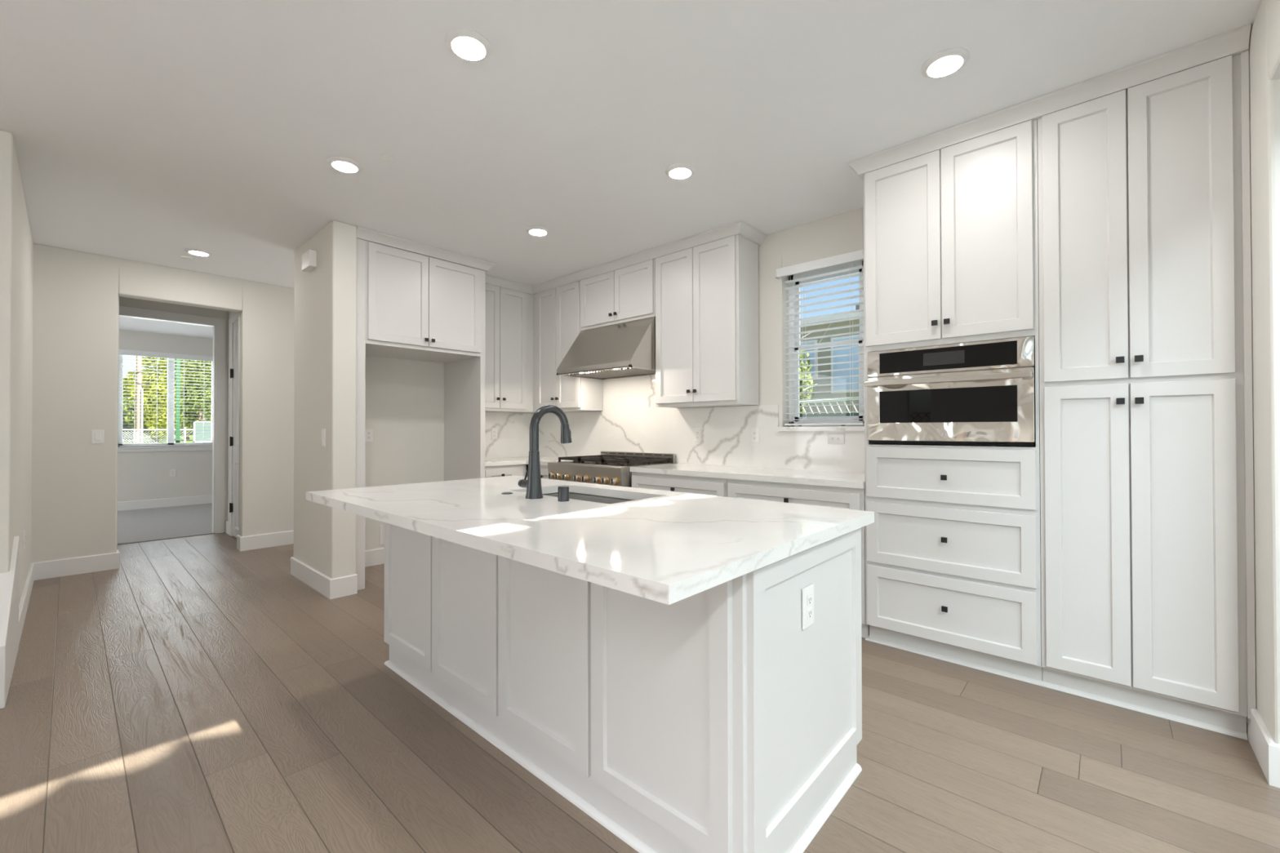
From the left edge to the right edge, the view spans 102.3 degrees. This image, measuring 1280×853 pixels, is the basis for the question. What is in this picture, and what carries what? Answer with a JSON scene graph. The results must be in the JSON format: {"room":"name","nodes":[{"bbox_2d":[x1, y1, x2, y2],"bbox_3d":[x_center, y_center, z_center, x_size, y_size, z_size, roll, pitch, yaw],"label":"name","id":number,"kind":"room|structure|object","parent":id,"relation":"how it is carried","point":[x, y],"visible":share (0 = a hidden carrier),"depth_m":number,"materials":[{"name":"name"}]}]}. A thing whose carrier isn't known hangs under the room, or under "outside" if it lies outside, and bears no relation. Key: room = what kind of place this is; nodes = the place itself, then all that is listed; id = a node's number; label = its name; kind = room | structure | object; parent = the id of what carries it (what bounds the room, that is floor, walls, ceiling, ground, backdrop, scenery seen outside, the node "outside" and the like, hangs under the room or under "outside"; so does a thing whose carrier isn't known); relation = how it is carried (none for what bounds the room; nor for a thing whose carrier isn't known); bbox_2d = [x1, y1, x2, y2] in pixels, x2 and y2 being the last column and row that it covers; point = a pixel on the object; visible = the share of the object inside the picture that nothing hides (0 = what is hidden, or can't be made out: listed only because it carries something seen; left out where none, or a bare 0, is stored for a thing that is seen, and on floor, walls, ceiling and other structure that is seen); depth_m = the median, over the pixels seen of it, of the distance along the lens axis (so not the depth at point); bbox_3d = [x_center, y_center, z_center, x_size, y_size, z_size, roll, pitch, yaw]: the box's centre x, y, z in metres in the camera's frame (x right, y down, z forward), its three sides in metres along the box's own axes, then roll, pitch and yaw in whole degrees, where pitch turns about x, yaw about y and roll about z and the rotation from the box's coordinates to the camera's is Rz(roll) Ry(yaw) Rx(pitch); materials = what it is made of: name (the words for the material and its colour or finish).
{"room":"kitchen","nodes":[
{"label":"kitchen","id":0,"kind":"room"},
{"bbox_2d":[0,129,33,604],"bbox_3d":[-4.184,-0.126,3.403,2.470,2.745,0.160,-1,-1,42],"label":"wall","id":1,"kind":"structure","parent":0,"point":[16,244],"depth_m":2.81,"materials":[{"name":"beige paint"}]},
{"bbox_2d":[0,536,19,708],"bbox_3d":[-3.267,0.923,2.405,0.915,0.629,0.438,-1,-1,42],"label":"trim","id":2,"kind":"structure","parent":1,"relation":"attached to","point":[9,581],"depth_m":2.50,"materials":[{"name":"white wood"}]},
{"bbox_2d":[122,435,193,443],"bbox_3d":[-25.960,1.268,30.177,41.000,1.250,70.000,-1,-1,42],"label":"bank","id":3,"kind":"object","parent":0,"point":[147,436],"visible":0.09,"depth_m":21.55,"materials":[{"name":"white"}]},
{"bbox_2d":[122,377,133,441],"bbox_3d":[-19.540,-0.554,18.994,1.963,2.488,1.707,-1,-1,42],"label":"tree","id":4,"kind":"object","parent":3,"relation":"on","point":[125,425],"visible":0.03,"depth_m":18.94,"materials":[{"name":"green plant"}]},
{"bbox_2d":[133,355,152,443],"bbox_3d":[-15.283,-2.137,15.865,0.212,6.000,0.424,-1,-1,42],"label":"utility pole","id":5,"kind":"object","parent":3,"relation":"on","point":[139,416],"visible":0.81,"depth_m":15.77,"materials":[{"name":"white wood"}]},
{"bbox_2d":[123,369,185,442],"bbox_3d":[-16.866,-0.637,17.904,2.027,2.546,1.659,-1,-1,42],"label":"tree","id":6,"kind":"object","parent":3,"relation":"on","point":[159,404],"visible":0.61,"depth_m":17.41,"materials":[{"name":"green plant"}]},
{"bbox_2d":[135,356,209,439],"bbox_3d":[-20.608,-1.734,23.459,3.047,4.834,3.418,-1,-1,42],"label":"tree","id":7,"kind":"object","parent":3,"relation":"on","point":[146,360],"visible":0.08,"depth_m":22.48,"materials":[{"name":"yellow plant"}]},
{"bbox_2d":[164,358,211,436],"bbox_3d":[-17.775,-1.106,20.868,2.484,3.530,2.193,-1,-1,42],"label":"tree","id":8,"kind":"object","parent":3,"relation":"on","point":[189,418],"visible":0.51,"depth_m":20.26,"materials":[{"name":"green plant"}]},
{"bbox_2d":[31,243,294,563],"bbox_3d":[-3.749,-0.115,5.622,0.140,2.757,4.017,-1,-1,42],"label":"wall","id":9,"kind":"structure","parent":0,"point":[77,294],"depth_m":4.50,"materials":[{"name":"beige paint"}]},
{"bbox_2d":[18,549,119,644],"bbox_3d":[-5.495,1.167,1.927,2.486,0.142,5.105,-1,-1,42],"label":"baseboard","id":10,"kind":"structure","parent":9,"relation":"attached to","point":[93,563],"depth_m":4.30,"materials":[{"name":"white wood"}]},
{"bbox_2d":[91,430,103,443],"bbox_3d":[-4.693,0.093,4.464,0.010,0.118,0.075,-1,-1,42],"label":"light switch","id":11,"kind":"object","parent":9,"relation":"attached to","point":[97,436],"visible":1,"depth_m":4.46,"materials":[{"name":"white plastic"}]},
{"bbox_2d":[236,530,293,551],"bbox_3d":[-3.235,1.195,6.167,0.156,0.142,2.508,-1,-1,42],"label":"baseboard","id":12,"kind":"structure","parent":9,"relation":"attached to","point":[282,538],"depth_m":5.34,"materials":[{"name":"white wood"}]},
{"bbox_2d":[117,329,213,502],"bbox_3d":[-7.710,-0.083,8.062,0.150,2.745,6.030,-1,-1,42],"label":"wall","id":13,"kind":"structure","parent":0,"point":[141,475],"depth_m":8.15,"materials":[{"name":"beige paint"}]},
{"bbox_2d":[117,494,212,511],"bbox_3d":[-7.701,1.217,7.936,0.016,0.142,5.867,-1,-1,42],"label":"baseboard","id":14,"kind":"structure","parent":13,"relation":"attached to","point":[168,502],"depth_m":8.13,"materials":[{"name":"white wood"}]},
{"bbox_2d":[117,354,213,452],"bbox_3d":[-7.511,-0.376,8.238,0.155,1.552,1.255,-1,-1,42],"label":"window","id":15,"kind":"structure","parent":13,"relation":"in","point":[171,387],"depth_m":8.24,"materials":[{"name":"white plastic"}]},
{"bbox_2d":[118,349,213,446],"bbox_3d":[-7.492,-0.418,8.222,0.080,1.473,1.195,-1,-1,42],"label":"window blind","id":16,"kind":"object","parent":15,"relation":"attached to","point":[123,352],"visible":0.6,"depth_m":8.16,"materials":[{"name":"white plastic"}]},
{"bbox_2d":[169,469,176,476],"bbox_3d":[-7.448,0.750,8.225,0.009,0.118,0.075,-1,-1,42],"label":"wall outlet","id":17,"kind":"object","parent":13,"relation":"attached to","point":[172,472],"visible":1,"depth_m":8.23,"materials":[{"name":"white plastic"}]},
{"bbox_2d":[119,296,227,532],"bbox_3d":[-5.334,-0.105,5.807,0.100,2.745,5.867,-1,-1,42],"label":"wall","id":18,"kind":"structure","parent":0,"point":[123,301],"depth_m":5.95,"materials":[{"name":"beige paint"}]},
{"bbox_2d":[116,305,226,545],"bbox_3d":[-5.314,-0.005,5.817,0.116,2.546,0.990,-1,-1,42],"label":"door frame","id":19,"kind":"structure","parent":18,"relation":"in","point":[219,325],"depth_m":6.09,"materials":[{"name":"white wood"}]},
{"bbox_2d":[226,311,238,521],"bbox_3d":[-4.493,-0.106,5.858,1.280,2.745,0.130,-1,-1,42],"label":"wall","id":20,"kind":"structure","parent":0,"point":[230,314],"depth_m":6.11,"materials":[{"name":"beige paint"}]},
{"bbox_2d":[225,520,230,535],"bbox_3d":[-4.833,1.198,6.059,0.250,0.142,0.016,-1,-1,42],"label":"baseboard","id":21,"kind":"structure","parent":20,"relation":"attached to","point":[227,522],"depth_m":6.05,"materials":[{"name":"white wood"}]},
{"bbox_2d":[229,313,239,537],"bbox_3d":[-4.369,0.007,5.722,0.875,2.515,0.164,-1,-1,42],"label":"door","id":22,"kind":"structure","parent":20,"relation":"in","point":[233,438],"depth_m":5.88,"materials":[{"name":"white wood"}]},
{"bbox_2d":[293,220,356,578],"bbox_3d":[-2.528,-0.123,4.117,0.959,2.745,0.165,-1,-1,42],"label":"wall","id":23,"kind":"structure","parent":0,"point":[325,344],"depth_m":3.85,"materials":[{"name":"beige paint"}]},
{"bbox_2d":[302,249,316,271],"bbox_3d":[-2.586,-1.289,4.032,0.195,0.125,0.050,-1,-1,42],"label":"door chime","id":24,"kind":"object","parent":23,"relation":"attached to","point":[308,258],"visible":1,"depth_m":3.98,"materials":[{"name":"white plastic"}]},
{"bbox_2d":[321,428,325,447],"bbox_3d":[-2.364,0.089,3.849,0.072,0.135,0.012,-1,-1,42],"label":"light switch","id":25,"kind":"object","parent":23,"relation":"attached to","point":[323,430],"visible":1,"depth_m":3.84,"materials":[{"name":"white plastic"}]},
{"bbox_2d":[364,355,528,551],"bbox_3d":[-2.003,-0.116,5.253,0.214,2.745,2.224,-1,-1,42],"label":"wall","id":26,"kind":"structure","parent":0,"point":[404,409],"depth_m":4.84,"materials":[{"name":"beige paint"}]},
{"bbox_2d":[364,428,373,441],"bbox_3d":[-2.426,0.084,4.617,0.009,0.118,0.072,-1,-1,42],"label":"wall outlet","id":27,"kind":"object","parent":26,"relation":"attached to","point":[368,432],"visible":0.88,"depth_m":4.62,"materials":[{"name":"white plastic"}]},
{"bbox_2d":[364,547,384,567],"bbox_3d":[-2.278,1.183,4.765,0.016,0.142,0.970,-1,-1,42],"label":"baseboard","id":28,"kind":"structure","parent":26,"relation":"attached to","point":[372,557],"depth_m":4.63,"materials":[{"name":"white wood"}]},
{"bbox_2d":[379,525,384,545],"bbox_3d":[-2.312,0.997,4.737,0.006,0.170,0.150,-1,-1,42],"label":"box","id":29,"kind":"object","parent":26,"relation":"attached to","point":[382,527],"visible":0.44,"depth_m":4.69,"materials":[{"name":"white plastic"}]},
{"bbox_2d":[0,0,1261,338],"bbox_3d":[-4.306,-1.625,3.111,11.860,0.250,8.830,-1,-1,42],"label":"ceiling","id":30,"kind":"structure","parent":0,"point":[150,131],"depth_m":2.44,"materials":[{"name":"white paint"}]},
{"bbox_2d":[180,255,192,259],"bbox_3d":[-4.008,-1.485,4.559,0.080,0.009,0.080,-1,-1,42],"label":"sprinkler cover","id":31,"kind":"object","parent":30,"relation":"attached to","point":[181,256],"visible":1,"depth_m":4.54,"materials":[{"name":"white plastic"}]},
{"bbox_2d":[185,248,212,256],"bbox_3d":[-3.780,-1.482,4.419,0.176,0.019,0.176,-1,-1,42],"label":"recessed light","id":32,"kind":"object","parent":30,"relation":"in","point":[192,251],"visible":1,"depth_m":4.39,"materials":[{"name":"white plastic"}]},
{"bbox_2d":[327,156,362,173],"bbox_3d":[-1.700,-1.497,2.973,0.176,0.019,0.176,-1,-1,42],"label":"recessed light","id":33,"kind":"object","parent":30,"relation":"in","point":[340,163],"visible":1,"depth_m":2.95,"materials":[{"name":"white plastic"}]},
{"bbox_2d":[444,27,491,62],"bbox_3d":[-0.681,-1.506,2.053,0.176,0.019,0.176,-1,-1,42],"label":"recessed light","id":34,"kind":"object","parent":30,"relation":"in","point":[466,44],"visible":1,"depth_m":2.03,"materials":[{"name":"white plastic"}]},
{"bbox_2d":[526,226,549,235],"bbox_3d":[-0.784,-1.491,3.965,0.176,0.019,0.176,-1,-1,42],"label":"recessed light","id":35,"kind":"object","parent":30,"relation":"in","point":[533,230],"visible":1,"depth_m":3.93,"materials":[{"name":"white plastic"}]},
{"bbox_2d":[665,163,694,179],"bbox_3d":[0.237,-1.500,3.056,0.176,0.019,0.176,-1,-1,42],"label":"recessed light","id":36,"kind":"object","parent":30,"relation":"in","point":[680,171],"visible":1,"depth_m":3.03,"materials":[{"name":"white plastic"}]},
{"bbox_2d":[920,47,969,78],"bbox_3d":[1.276,-1.508,2.158,0.176,0.019,0.176,-1,-1,42],"label":"recessed light","id":37,"kind":"object","parent":30,"relation":"in","point":[944,63],"visible":1,"depth_m":2.14,"materials":[{"name":"white plastic"}]},
{"bbox_2d":[0,502,1279,852],"bbox_3d":[-4.286,1.300,3.075,11.900,0.128,8.830,-1,-1,42],"label":"floor","id":38,"kind":"structure","parent":0,"point":[195,694],"depth_m":1.95,"materials":[{"name":"brown wood"}]},
{"bbox_2d":[290,556,357,599],"bbox_3d":[-1.785,1.183,4.926,0.991,0.142,2.405,-1,-1,42],"label":"baseboard","id":39,"kind":"structure","parent":38,"relation":"on","point":[331,588],"depth_m":3.82,"materials":[{"name":"white wood"}]},
{"bbox_2d":[355,238,484,590],"bbox_3d":[-2.025,-0.099,4.526,0.725,2.700,1.113,-1,-1,42],"label":"tall cabinet","id":40,"kind":"object","parent":38,"relation":"on","point":[411,305],"visible":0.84,"depth_m":4.38,"materials":[{"name":"white paint"}]},
{"bbox_2d":[356,226,495,272],"bbox_3d":[-1.873,-1.458,4.441,0.406,0.070,1.178,-1,-1,42],"label":"trim","id":41,"kind":"structure","parent":40,"relation":"on","point":[362,233],"depth_m":4.25,"materials":[{"name":"white paint"}]},
{"bbox_2d":[484,464,526,477],"bbox_3d":[-1.503,0.817,5.133,0.657,0.876,0.489,-1,-1,42],"label":"base cabinet","id":42,"kind":"object","parent":38,"relation":"on","point":[516,469],"visible":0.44,"depth_m":4.94,"materials":[{"name":"white paint"}]},
{"bbox_2d":[484,456,573,466],"bbox_3d":[-1.146,0.360,5.219,1.071,0.038,1.093,-1,-1,42],"label":"countertop","id":43,"kind":"structure","parent":42,"relation":"on","point":[544,460],"depth_m":5.04,"materials":[{"name":"stone"}]},
{"bbox_2d":[540,465,548,479],"bbox_3d":[-0.749,0.816,5.167,0.412,0.876,0.657,-1,-1,42],"label":"base cabinet","id":44,"kind":"object","parent":38,"relation":"on","point":[544,468],"visible":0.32,"depth_m":4.92,"materials":[{"name":"white paint"}]},
{"bbox_2d":[547,451,675,487],"bbox_3d":[-0.276,0.750,4.662,0.944,0.998,0.744,-1,-1,42],"label":"gas range","id":45,"kind":"object","parent":38,"relation":"on","point":[608,468],"visible":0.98,"depth_m":4.48,"materials":[{"name":"metal"}]},
{"bbox_2d":[561,462,674,468],"bbox_3d":[-0.237,0.342,4.712,0.920,0.016,0.618,-1,-1,42],"label":"cooktop","id":46,"kind":"object","parent":45,"relation":"in","point":[610,464],"depth_m":4.44,"materials":[{"name":"metal"}]},
{"bbox_2d":[383,522,862,852],"bbox_3d":[-0.270,0.793,2.258,2.138,0.876,0.797,-1,-1,42],"label":"kitchen island","id":47,"kind":"object","parent":38,"relation":"on","point":[708,721],"visible":0.73,"depth_m":1.57,"materials":[{"name":"white paint"}]},
{"bbox_2d":[306,475,874,604],"bbox_3d":[-0.388,0.336,2.192,2.267,0.038,1.186,-1,-1,42],"label":"island countertop","id":48,"kind":"structure","parent":47,"relation":"on","point":[665,547],"depth_m":1.62,"materials":[{"name":"stone"}]},
{"bbox_2d":[518,404,572,498],"bbox_3d":[-0.431,0.111,2.358,0.134,0.413,0.249,-1,-1,42],"label":"kitchen faucet","id":49,"kind":"object","parent":48,"relation":"on","point":[533,483],"visible":1,"depth_m":2.26,"materials":[{"name":"black metal"}]},
{"bbox_2d":[557,485,568,502],"bbox_3d":[-0.323,0.286,2.176,0.047,0.060,0.047,-1,-1,42],"label":"air gap cap","id":50,"kind":"object","parent":48,"relation":"on","point":[562,491],"visible":1,"depth_m":2.16,"materials":[{"name":"black metal"}]},
{"bbox_2d":[542,492,635,504],"bbox_3d":[-0.265,0.463,2.451,0.767,0.212,0.415,-1,-1,42],"label":"sink","id":51,"kind":"object","parent":48,"relation":"in","point":[599,499],"visible":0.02,"depth_m":2.68,"materials":[{"name":"metal"}]},
{"bbox_2d":[802,583,813,630],"bbox_3d":[0.498,0.534,1.525,0.009,0.118,0.072,-1,-1,42],"label":"wall outlet","id":52,"kind":"object","parent":47,"relation":"attached to","point":[807,592],"visible":1,"depth_m":1.52,"materials":[{"name":"white plastic"}]},
{"bbox_2d":[807,594,811,605],"bbox_3d":[0.500,0.514,1.523,0.003,0.028,0.028,-1,-1,42],"label":"socket","id":53,"kind":"object","parent":52,"relation":"attached to","point":[809,596],"depth_m":1.52,"materials":[{"name":"white plastic"}]},
{"bbox_2d":[807,608,812,619],"bbox_3d":[0.500,0.554,1.523,0.003,0.028,0.028,-1,-1,42],"label":"socket","id":54,"kind":"object","parent":52,"relation":"attached to","point":[809,610],"depth_m":1.52,"materials":[{"name":"white plastic"}]},
{"bbox_2d":[631,471,727,497],"bbox_3d":[0.458,0.805,4.078,0.898,0.876,0.657,-1,-1,42],"label":"base cabinet","id":55,"kind":"object","parent":38,"relation":"on","point":[677,483],"visible":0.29,"depth_m":3.82,"materials":[{"name":"white paint"}]},
{"bbox_2d":[630,462,864,488],"bbox_3d":[0.802,0.345,3.776,1.820,0.038,0.623,-1,-1,42],"label":"countertop","id":56,"kind":"structure","parent":55,"relation":"on","point":[829,478],"depth_m":3.55,"materials":[{"name":"stone"}]},
{"bbox_2d":[727,479,869,638],"bbox_3d":[1.133,0.799,3.468,0.918,0.876,0.657,-1,-1,42],"label":"base cabinet","id":57,"kind":"object","parent":38,"relation":"on","point":[847,498],"visible":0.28,"depth_m":3.15,"materials":[{"name":"white paint"}]},
{"bbox_2d":[862,119,1042,680],"bbox_3d":[1.769,-0.118,2.898,0.794,2.700,0.658,-1,-1,42],"label":"tall cabinet","id":58,"kind":"object","parent":38,"relation":"on","point":[953,543],"visible":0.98,"depth_m":2.64,"materials":[{"name":"white paint"}]},
{"bbox_2d":[863,336,1035,445],"bbox_3d":[1.730,-0.160,2.850,0.752,0.516,0.612,-1,-1,42],"label":"wall oven","id":59,"kind":"object","parent":58,"relation":"in","point":[971,393],"visible":1,"depth_m":2.63,"materials":[{"name":"metal"}]},
{"bbox_2d":[847,23,1251,180],"bbox_3d":[1.976,-1.479,2.706,1.509,0.070,0.676,-1,-1,42],"label":"trim","id":60,"kind":"structure","parent":58,"relation":"on","point":[1235,42],"depth_m":2.32,"materials":[{"name":"white paint"}]},
{"bbox_2d":[1037,50,1256,733],"bbox_3d":[2.305,-0.123,2.414,0.648,2.700,0.658,-1,-1,42],"label":"pantry cabinet","id":61,"kind":"object","parent":38,"relation":"on","point":[1147,482],"visible":1,"depth_m":2.16,"materials":[{"name":"white paint"}]},
{"bbox_2d":[865,635,1248,740],"bbox_3d":[1.871,1.220,2.535,1.440,0.018,0.118,-1,-1,42],"label":"trim","id":62,"kind":"structure","parent":61,"relation":"attached to","point":[1142,709],"depth_m":2.36,"materials":[{"name":"white wood"}]},
{"bbox_2d":[573,207,864,463],"bbox_3d":[-0.137,-0.119,5.176,8.460,2.751,0.163,-1,-1,42],"label":"wall","id":63,"kind":"structure","parent":0,"point":[843,233],"depth_m":3.98,"materials":[{"name":"beige paint"}]},
{"bbox_2d":[484,412,533,457],"bbox_3d":[-1.549,0.099,5.584,0.012,0.491,1.092,-1,-1,42],"label":"backsplash","id":64,"kind":"structure","parent":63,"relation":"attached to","point":[513,440],"depth_m":5.68,"materials":[{"name":"stone"}]},
{"bbox_2d":[491,428,497,439],"bbox_3d":[-1.566,0.085,5.550,0.009,0.118,0.072,-1,-1,42],"label":"wall outlet","id":65,"kind":"object","parent":64,"relation":"attached to","point":[494,431],"visible":1,"depth_m":5.55,"materials":[{"name":"white plastic"}]},
{"bbox_2d":[484,283,534,413],"bbox_3d":[-1.417,-0.797,5.471,0.345,1.291,1.091,-1,-1,42],"label":"upper cabinet","id":66,"kind":"object","parent":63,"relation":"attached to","point":[508,313],"visible":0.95,"depth_m":5.33,"materials":[{"name":"white paint"}]},
{"bbox_2d":[533,280,602,412],"bbox_3d":[-0.783,-0.799,5.403,0.777,1.291,0.342,-1,-1,42],"label":"upper cabinet","id":67,"kind":"object","parent":63,"relation":"attached to","point":[557,310],"visible":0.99,"depth_m":5.26,"materials":[{"name":"white paint"}]},
{"bbox_2d":[580,258,655,330],"bbox_3d":[-0.140,-1.193,4.825,0.950,0.514,0.342,-1,-1,42],"label":"upper cabinet","id":68,"kind":"object","parent":63,"relation":"attached to","point":[626,294],"visible":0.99,"depth_m":4.68,"materials":[{"name":"white paint"}]},
{"bbox_2d":[556,316,655,379],"bbox_3d":[-0.227,-0.703,4.725,0.945,0.462,0.602,-1,-1,42],"label":"range hood","id":69,"kind":"object","parent":68,"relation":"attached to","point":[626,349],"visible":0.94,"depth_m":4.54,"materials":[{"name":"metal"}]},
{"bbox_2d":[538,374,864,473],"bbox_3d":[0.258,-0.073,4.699,3.856,0.816,0.014,-1,-1,42],"label":"backsplash","id":70,"kind":"structure","parent":63,"relation":"attached to","point":[630,420],"depth_m":4.52,"materials":[{"name":"stone"}]},
{"bbox_2d":[694,427,701,441],"bbox_3d":[0.500,0.078,4.465,0.072,0.118,0.009,-1,-1,42],"label":"wall outlet","id":71,"kind":"object","parent":70,"relation":"attached to","point":[697,431],"visible":1,"depth_m":4.46,"materials":[{"name":"white plastic"}]},
{"bbox_2d":[751,427,759,443],"bbox_3d":[0.911,0.077,4.093,0.072,0.118,0.009,-1,-1,42],"label":"wall outlet","id":72,"kind":"object","parent":70,"relation":"attached to","point":[754,432],"visible":1,"depth_m":4.09,"materials":[{"name":"white plastic"}]},
{"bbox_2d":[827,433,844,444],"bbox_3d":[1.390,0.090,3.660,0.118,0.072,0.009,-1,-1,42],"label":"wall outlet","id":73,"kind":"object","parent":70,"relation":"attached to","point":[833,438],"visible":1,"depth_m":3.66,"materials":[{"name":"white plastic"}]},
{"bbox_2d":[655,235,759,408],"bbox_3d":[0.519,-0.810,4.226,0.818,1.291,0.342,-1,-1,42],"label":"upper cabinet","id":74,"kind":"object","parent":63,"relation":"attached to","point":[707,294],"visible":0.99,"depth_m":4.05,"materials":[{"name":"white paint"}]},
{"bbox_2d":[484,220,766,294],"bbox_3d":[-0.326,-1.461,4.543,2.725,0.070,0.731,0,-1,35],"label":"trim","id":75,"kind":"structure","parent":74,"relation":"on","point":[740,228],"depth_m":4.45,"materials":[{"name":"white paint"}]},
{"bbox_2d":[775,426,864,431],"bbox_3d":[1.337,0.022,3.780,0.672,0.034,0.147,-1,-1,42],"label":"window sill","id":76,"kind":"structure","parent":63,"relation":"attached to","point":[827,428],"depth_m":3.70,"materials":[{"name":"stone"}]},
{"bbox_2d":[788,259,864,426],"bbox_3d":[1.405,-0.588,3.855,0.609,1.189,0.050,-1,-1,42],"label":"window","id":77,"kind":"structure","parent":63,"relation":"in","point":[797,410],"depth_m":3.90,"materials":[{"name":"white plastic"}]},
{"bbox_2d":[775,248,864,426],"bbox_3d":[1.315,-0.599,3.760,0.657,1.200,0.120,-1,-1,42],"label":"window blind","id":78,"kind":"object","parent":77,"relation":"attached to","point":[855,255],"visible":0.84,"depth_m":3.76,"materials":[{"name":"white plastic"}]},
{"bbox_2d":[1246,0,1279,744],"bbox_3d":[-0.046,-0.173,-0.855,0.240,2.759,8.667,-1,-1,42],"label":"wall","id":79,"kind":"structure","parent":0,"point":[1264,50],"depth_m":1.81,"materials":[{"name":"beige paint"}]},
{"bbox_2d":[1247,708,1279,788],"bbox_3d":[2.354,1.151,1.805,0.251,0.142,0.356,-1,-1,42],"label":"baseboard","id":80,"kind":"structure","parent":79,"relation":"attached to","point":[1267,752],"depth_m":1.81,"materials":[{"name":"white wood"}]},
{"bbox_3d":[21.418,1.706,23.698,60.000,0.300,56.100,-1,-1,42],"label":"ground","id":81,"kind":"structure","parent":0,"visible":0},
{"bbox_2d":[799,350,814,413],"bbox_3d":[2.784,-0.039,9.897,1.119,3.050,0.812,-1,-1,42],"label":"shrub","id":82,"kind":"object","parent":81,"relation":"on","point":[806,396],"visible":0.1,"depth_m":9.60,"materials":[{"name":"green plant"}]},
{"bbox_2d":[799,323,831,395],"bbox_3d":[2.722,-0.189,8.880,1.183,3.331,0.387,-1,-1,42],"label":"bare tree","id":83,"kind":"object","parent":81,"relation":"on","point":[830,323],"visible":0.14,"depth_m":8.74,"materials":[{"name":"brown plant"}]},
{"bbox_2d":[799,302,859,413],"bbox_3d":[3.944,-0.527,12.578,8.400,4.060,4.450,-1,-1,42],"label":"house","id":84,"kind":"object","parent":81,"relation":"on","point":[855,357],"visible":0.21,"depth_m":10.04,"materials":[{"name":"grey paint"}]},
{"bbox_2d":[800,398,858,413],"bbox_3d":[2.177,0.523,8.272,4.138,1.900,0.040,-1,-1,42],"label":"handrail","id":85,"kind":"object","parent":81,"relation":"on","point":[821,401],"visible":0.17,"depth_m":7.70,"materials":[{"name":"white paint"}]},
{"bbox_2d":[800,413,858,417],"bbox_3d":[1.843,0.658,7.629,5.500,1.620,0.600,-1,-1,42],"label":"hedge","id":86,"kind":"object","parent":81,"relation":"on","point":[833,414],"visible":0.02,"depth_m":6.66,"materials":[{"name":"green plant"}]},
{"bbox_3d":[-33.856,1.986,30.567,68.750,0.250,120.000,-1,-1,42],"label":"ground","id":87,"kind":"structure","parent":0,"visible":0},
{"bbox_2d":[122,421,211,443],"bbox_3d":[-12.486,0.781,13.023,0.040,1.810,4.602,-1,-1,42],"label":"fence","id":88,"kind":"object","parent":87,"relation":"on","point":[197,432],"visible":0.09,"depth_m":13.73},
{"bbox_2d":[175,359,180,443],"bbox_3d":[-9.396,-0.764,10.492,0.060,4.850,0.061,-1,-1,42],"label":"sign post","id":89,"kind":"object","parent":87,"relation":"on","point":[178,373],"visible":0.29,"depth_m":10.47,"materials":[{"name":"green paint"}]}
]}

